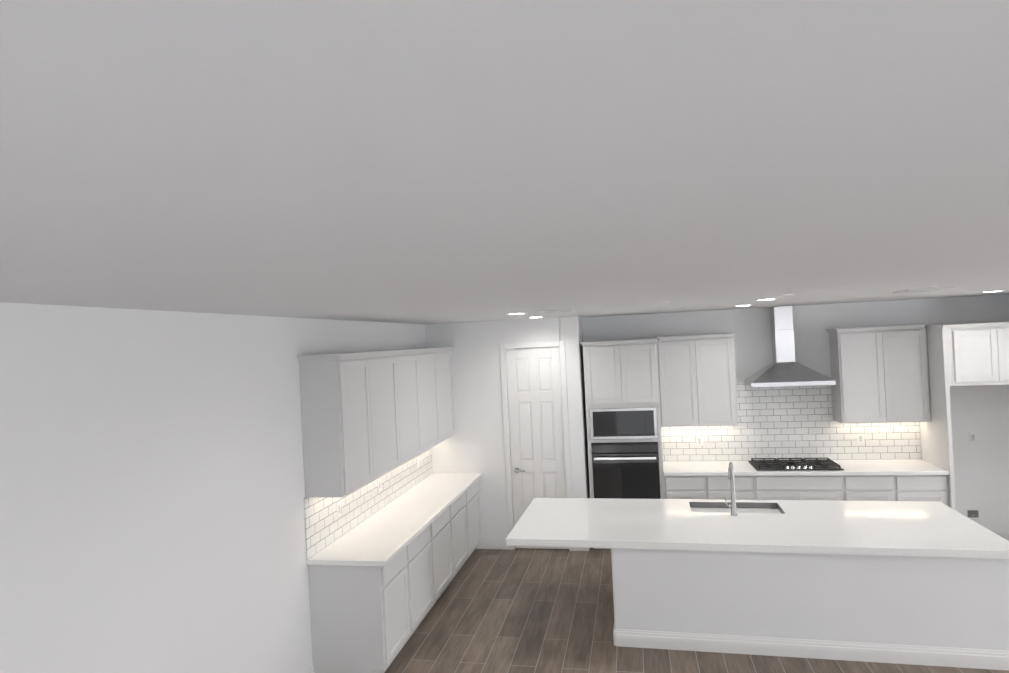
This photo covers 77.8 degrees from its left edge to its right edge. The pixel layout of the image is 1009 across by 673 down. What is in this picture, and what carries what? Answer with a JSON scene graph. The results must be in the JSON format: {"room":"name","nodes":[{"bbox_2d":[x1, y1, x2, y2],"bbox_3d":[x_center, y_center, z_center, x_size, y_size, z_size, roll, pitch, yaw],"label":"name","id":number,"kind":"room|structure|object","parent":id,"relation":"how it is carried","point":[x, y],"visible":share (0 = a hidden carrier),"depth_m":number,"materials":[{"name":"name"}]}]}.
{"room":"kitchen","nodes":[
{"label":"kitchen","id":0,"kind":"room"},
{"bbox_2d":[0,302,425,672],"bbox_3d":[-1.762,1.249,4.040,0.150,2.780,9.210,-3,0,11],"label":"wall","id":1,"kind":"structure","parent":0,"point":[152,497],"depth_m":3.33,"materials":[{"name":"white paint"}]},
{"bbox_2d":[303,663,313,672],"bbox_3d":[-1.998,2.570,2.144,0.016,0.134,5.393,-3,0,11],"label":"baseboard","id":2,"kind":"structure","parent":1,"relation":"attached to","point":[310,669],"depth_m":4.74,"materials":[{"name":"white paint"}]},
{"bbox_2d":[297,351,380,496],"bbox_3d":[-1.333,0.692,5.062,0.334,1.068,0.595,-3,0,11],"label":"upper cabinet","id":3,"kind":"object","parent":1,"relation":"attached to","point":[368,417],"depth_m":4.79,"materials":[{"name":"white paint"}]},
{"bbox_2d":[304,448,432,559],"bbox_3d":[-1.213,1.466,6.275,0.009,0.468,3.057,-3,0,11],"label":"backsplash","id":4,"kind":"structure","parent":1,"relation":"attached to","point":[325,526],"depth_m":5.61,"materials":[{"name":"tile"}]},
{"bbox_2d":[337,502,341,516],"bbox_3d":[-1.401,1.467,5.303,0.008,0.115,0.072,-3,0,11],"label":"electrical outlet","id":5,"kind":"object","parent":4,"relation":"attached to","point":[339,509],"visible":1,"depth_m":5.30,"materials":[{"name":"white plastic"}]},
{"bbox_2d":[378,478,380,491],"bbox_3d":[-1.228,1.460,6.155,0.008,0.115,0.072,-3,0,11],"label":"electrical outlet","id":6,"kind":"object","parent":4,"relation":"attached to","point":[379,484],"visible":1,"depth_m":6.14,"materials":[{"name":"white plastic"}]},
{"bbox_2d":[353,351,404,475],"bbox_3d":[-1.223,0.691,5.602,0.334,1.068,0.744,-3,0,11],"label":"upper cabinet","id":7,"kind":"object","parent":1,"relation":"attached to","point":[386,364],"depth_m":5.67,"materials":[{"name":"white paint"}]},
{"bbox_2d":[401,351,424,461],"bbox_3d":[-1.098,0.690,6.213,0.334,1.068,0.746,-3,0,11],"label":"upper cabinet","id":8,"kind":"object","parent":1,"relation":"attached to","point":[412,385],"depth_m":6.29,"materials":[{"name":"white paint"}]},
{"bbox_2d":[417,347,444,450],"bbox_3d":[-0.974,0.689,6.826,0.334,1.068,0.745,-3,0,11],"label":"upper cabinet","id":9,"kind":"object","parent":1,"relation":"attached to","point":[430,357],"depth_m":6.91,"materials":[{"name":"white paint"}]},
{"bbox_2d":[441,347,454,439],"bbox_3d":[-0.855,0.688,7.410,0.334,1.068,0.688,-3,0,11],"label":"upper cabinet","id":10,"kind":"object","parent":1,"relation":"attached to","point":[447,395],"depth_m":7.47,"materials":[{"name":"white paint"}]},
{"bbox_2d":[0,0,1008,323],"bbox_3d":[3.435,-0.434,3.005,11.000,0.092,9.260,-3,0,11],"label":"ceiling","id":11,"kind":"structure","parent":0,"point":[424,160],"depth_m":0.87,"materials":[{"name":"white paint"}]},
{"bbox_2d":[893,287,953,293],"bbox_3d":[3.425,-0.378,5.129,0.325,0.010,0.325,-3,0,11],"label":"ceiling vent","id":12,"kind":"object","parent":11,"relation":"in","point":[921,290],"visible":1,"depth_m":5.05,"materials":[{"name":"white"}]},
{"bbox_2d":[425,316,589,550],"bbox_3d":[0.067,1.192,7.895,1.900,2.780,0.626,-3,0,11],"label":"wall","id":13,"kind":"structure","parent":0,"point":[474,443],"depth_m":7.63,"materials":[{"name":"white paint"}]},
{"bbox_2d":[506,347,568,548],"bbox_3d":[0.390,1.344,7.511,0.654,2.415,0.103,-3,0,11],"label":"pantry door","id":14,"kind":"structure","parent":13,"relation":"in","point":[536,422],"depth_m":7.53,"materials":[{"name":"white paint"}]},
{"bbox_2d":[500,341,574,550],"bbox_3d":[0.398,1.316,7.555,0.790,2.495,0.128,-3,0,11],"label":"door frame","id":15,"kind":"structure","parent":13,"relation":"attached to","point":[504,347],"depth_m":7.55,"materials":[{"name":"white paint"}]},
{"bbox_2d":[385,548,1008,672],"bbox_3d":[3.572,2.416,2.982,11.000,0.080,9.260,-3,0,11],"label":"floor","id":16,"kind":"structure","parent":0,"point":[522,610],"depth_m":5.40,"materials":[{"name":"brown wood"}]},
{"bbox_2d":[308,545,415,672],"bbox_3d":[-1.128,2.173,5.032,0.603,0.890,0.613,-3,0,11],"label":"base cabinet","id":17,"kind":"object","parent":16,"relation":"on","point":[380,580],"depth_m":4.75,"materials":[{"name":"white paint"}]},
{"bbox_2d":[307,473,481,568],"bbox_3d":[-0.896,1.705,6.211,0.633,0.040,3.057,-3,0,11],"label":"countertop","id":18,"kind":"structure","parent":17,"relation":"on","point":[376,542],"depth_m":5.59,"materials":[{"name":"white stone"}]},
{"bbox_2d":[411,521,434,628],"bbox_3d":[-1.028,2.172,5.524,0.603,0.890,0.701,-3,0,11],"label":"base cabinet","id":19,"kind":"object","parent":16,"relation":"on","point":[424,544],"depth_m":5.60,"materials":[{"name":"white paint"}]},
{"bbox_2d":[435,509,454,602],"bbox_3d":[-0.895,2.170,6.174,0.603,0.890,0.625,-3,0,11],"label":"base cabinet","id":20,"kind":"object","parent":16,"relation":"on","point":[444,535],"depth_m":6.17,"materials":[{"name":"white paint"}]},
{"bbox_2d":[451,493,470,575],"bbox_3d":[-0.771,2.169,6.787,0.603,0.890,0.626,-3,0,11],"label":"base cabinet","id":21,"kind":"object","parent":16,"relation":"on","point":[459,522],"depth_m":6.80,"materials":[{"name":"white paint"}]},
{"bbox_2d":[467,481,481,553],"bbox_3d":[-0.646,2.168,7.401,0.603,0.890,0.627,-3,0,11],"label":"base cabinet","id":22,"kind":"object","parent":16,"relation":"on","point":[473,496],"depth_m":7.37,"materials":[{"name":"white paint"}]},
{"bbox_2d":[580,339,664,548],"bbox_3d":[1.443,1.280,7.581,0.881,2.467,0.688,-3,0,11],"label":"tall cabinet","id":23,"kind":"object","parent":16,"relation":"on","point":[623,420],"visible":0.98,"depth_m":7.30,"materials":[{"name":"white paint"}]},
{"bbox_2d":[589,404,657,439],"bbox_3d":[1.418,1.017,7.457,0.765,0.357,0.324,-3,0,11],"label":"microwave","id":24,"kind":"object","parent":23,"relation":"in","point":[606,422],"depth_m":7.30,"materials":[{"name":"silver metal"}]},
{"bbox_2d":[591,437,661,505],"bbox_3d":[1.440,1.603,7.425,0.765,0.730,0.380,-3,0,11],"label":"wall oven","id":25,"kind":"object","parent":23,"relation":"in","point":[620,468],"depth_m":7.28,"materials":[{"name":"black glass"}]},
{"bbox_2d":[663,459,948,506],"bbox_3d":[3.348,1.955,7.210,2.927,0.930,0.658,-3,0,11],"label":"base cabinet","id":26,"kind":"object","parent":16,"relation":"on","point":[892,480],"visible":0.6,"depth_m":6.93,"materials":[{"name":"white paint"}]},
{"bbox_2d":[748,458,843,470],"bbox_3d":[3.333,1.464,7.206,0.910,0.050,0.525,-3,0,11],"label":"cooktop","id":27,"kind":"object","parent":26,"relation":"in","point":[802,464],"visible":1,"depth_m":7.11,"materials":[{"name":"black metal"}]},
{"bbox_2d":[611,550,1008,670],"bbox_3d":[2.405,2.048,5.412,2.888,0.805,1.374,-3,0,11],"label":"kitchen island","id":28,"kind":"object","parent":16,"relation":"on","point":[914,582],"depth_m":4.76,"materials":[{"name":"white paint"}]},
{"bbox_2d":[506,498,1008,557],"bbox_3d":[2.006,1.638,5.509,3.820,0.055,1.456,-3,0,11],"label":"island countertop","id":29,"kind":"structure","parent":28,"relation":"on","point":[835,529],"depth_m":5.23,"materials":[{"name":"white stone"}]},
{"bbox_2d":[724,462,737,515],"bbox_3d":[2.045,1.377,5.705,0.112,0.465,0.210,-3,0,11],"label":"faucet","id":30,"kind":"object","parent":29,"relation":"on","point":[733,506],"visible":1,"depth_m":5.62,"materials":[{"name":"silver metal"}]},
{"bbox_2d":[690,506,781,513],"bbox_3d":[2.172,1.761,5.874,0.852,0.226,0.424,-3,0,11],"label":"sink","id":31,"kind":"object","parent":29,"relation":"in","point":[697,509],"depth_m":5.98,"materials":[{"name":"silver metal"}]},
{"bbox_2d":[919,322,1008,510],"bbox_3d":[5.268,1.087,6.800,1.077,2.472,0.692,-3,0,11],"label":"surround","id":32,"kind":"object","parent":16,"relation":"on","point":[971,354],"visible":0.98,"depth_m":6.59,"materials":[{"name":"white paint"}]},
{"bbox_2d":[513,294,1008,528],"bbox_3d":[2.545,1.072,7.786,6.805,2.780,0.150,-3,0,11],"label":"wall","id":33,"kind":"structure","parent":0,"point":[981,472],"depth_m":7.28,"materials":[{"name":"white paint"}]},
{"bbox_2d":[657,333,737,426],"bbox_3d":[2.325,0.525,7.568,0.918,1.080,0.359,-3,0,11],"label":"upper cabinet","id":34,"kind":"object","parent":33,"relation":"attached to","point":[697,380],"visible":1,"depth_m":7.42,"materials":[{"name":"white paint"}]},
{"bbox_2d":[744,306,835,387],"bbox_3d":[3.284,0.104,7.296,0.890,0.922,0.488,-3,0,11],"label":"range hood","id":35,"kind":"object","parent":33,"relation":"attached to","point":[784,368],"visible":1,"depth_m":7.32,"materials":[{"name":"silver metal"}]},
{"bbox_2d":[661,381,920,460],"bbox_3d":[3.367,1.005,7.536,2.927,0.970,0.009,-3,0,11],"label":"backsplash","id":36,"kind":"structure","parent":33,"relation":"attached to","point":[788,422],"depth_m":7.52,"materials":[{"name":"tile"}]},
{"bbox_2d":[696,436,702,445],"bbox_3d":[2.408,1.288,7.722,0.072,0.115,0.008,-3,0,11],"label":"electrical outlet","id":37,"kind":"object","parent":36,"relation":"attached to","point":[699,440],"visible":1,"depth_m":7.72,"materials":[{"name":"white plastic"}]},
{"bbox_2d":[857,434,863,442],"bbox_3d":[4.189,1.200,7.360,0.072,0.115,0.008,-3,0,11],"label":"electrical outlet","id":38,"kind":"object","parent":36,"relation":"attached to","point":[860,438],"visible":1,"depth_m":7.36,"materials":[{"name":"white plastic"}]},
{"bbox_2d":[826,325,930,422],"bbox_3d":[4.279,0.428,7.170,0.939,1.080,0.359,-3,0,11],"label":"upper cabinet","id":39,"kind":"object","parent":33,"relation":"attached to","point":[880,374],"visible":1,"depth_m":7.03,"materials":[{"name":"white paint"}]},
{"bbox_2d":[969,432,976,442],"bbox_3d":[5.341,1.153,7.135,0.072,0.115,0.008,-3,0,11],"label":"outlet","id":40,"kind":"object","parent":33,"relation":"attached to","point":[972,437],"visible":1,"depth_m":7.13,"materials":[{"name":"white plastic"}]},
{"bbox_2d":[964,507,981,520],"bbox_3d":[5.341,2.024,7.121,0.180,0.150,0.038,-3,0,11],"label":"outlet box","id":41,"kind":"object","parent":33,"relation":"attached to","point":[973,513],"visible":0.96,"depth_m":7.13,"materials":[{"name":"white plastic"}]},
{"bbox_2d":[988,529,1008,540],"bbox_3d":[5.391,2.255,7.125,0.991,0.134,0.016,-3,0,11],"label":"baseboard","id":42,"kind":"structure","parent":33,"relation":"attached to","point":[1003,533],"depth_m":7.07,"materials":[{"name":"white paint"}]}
]}

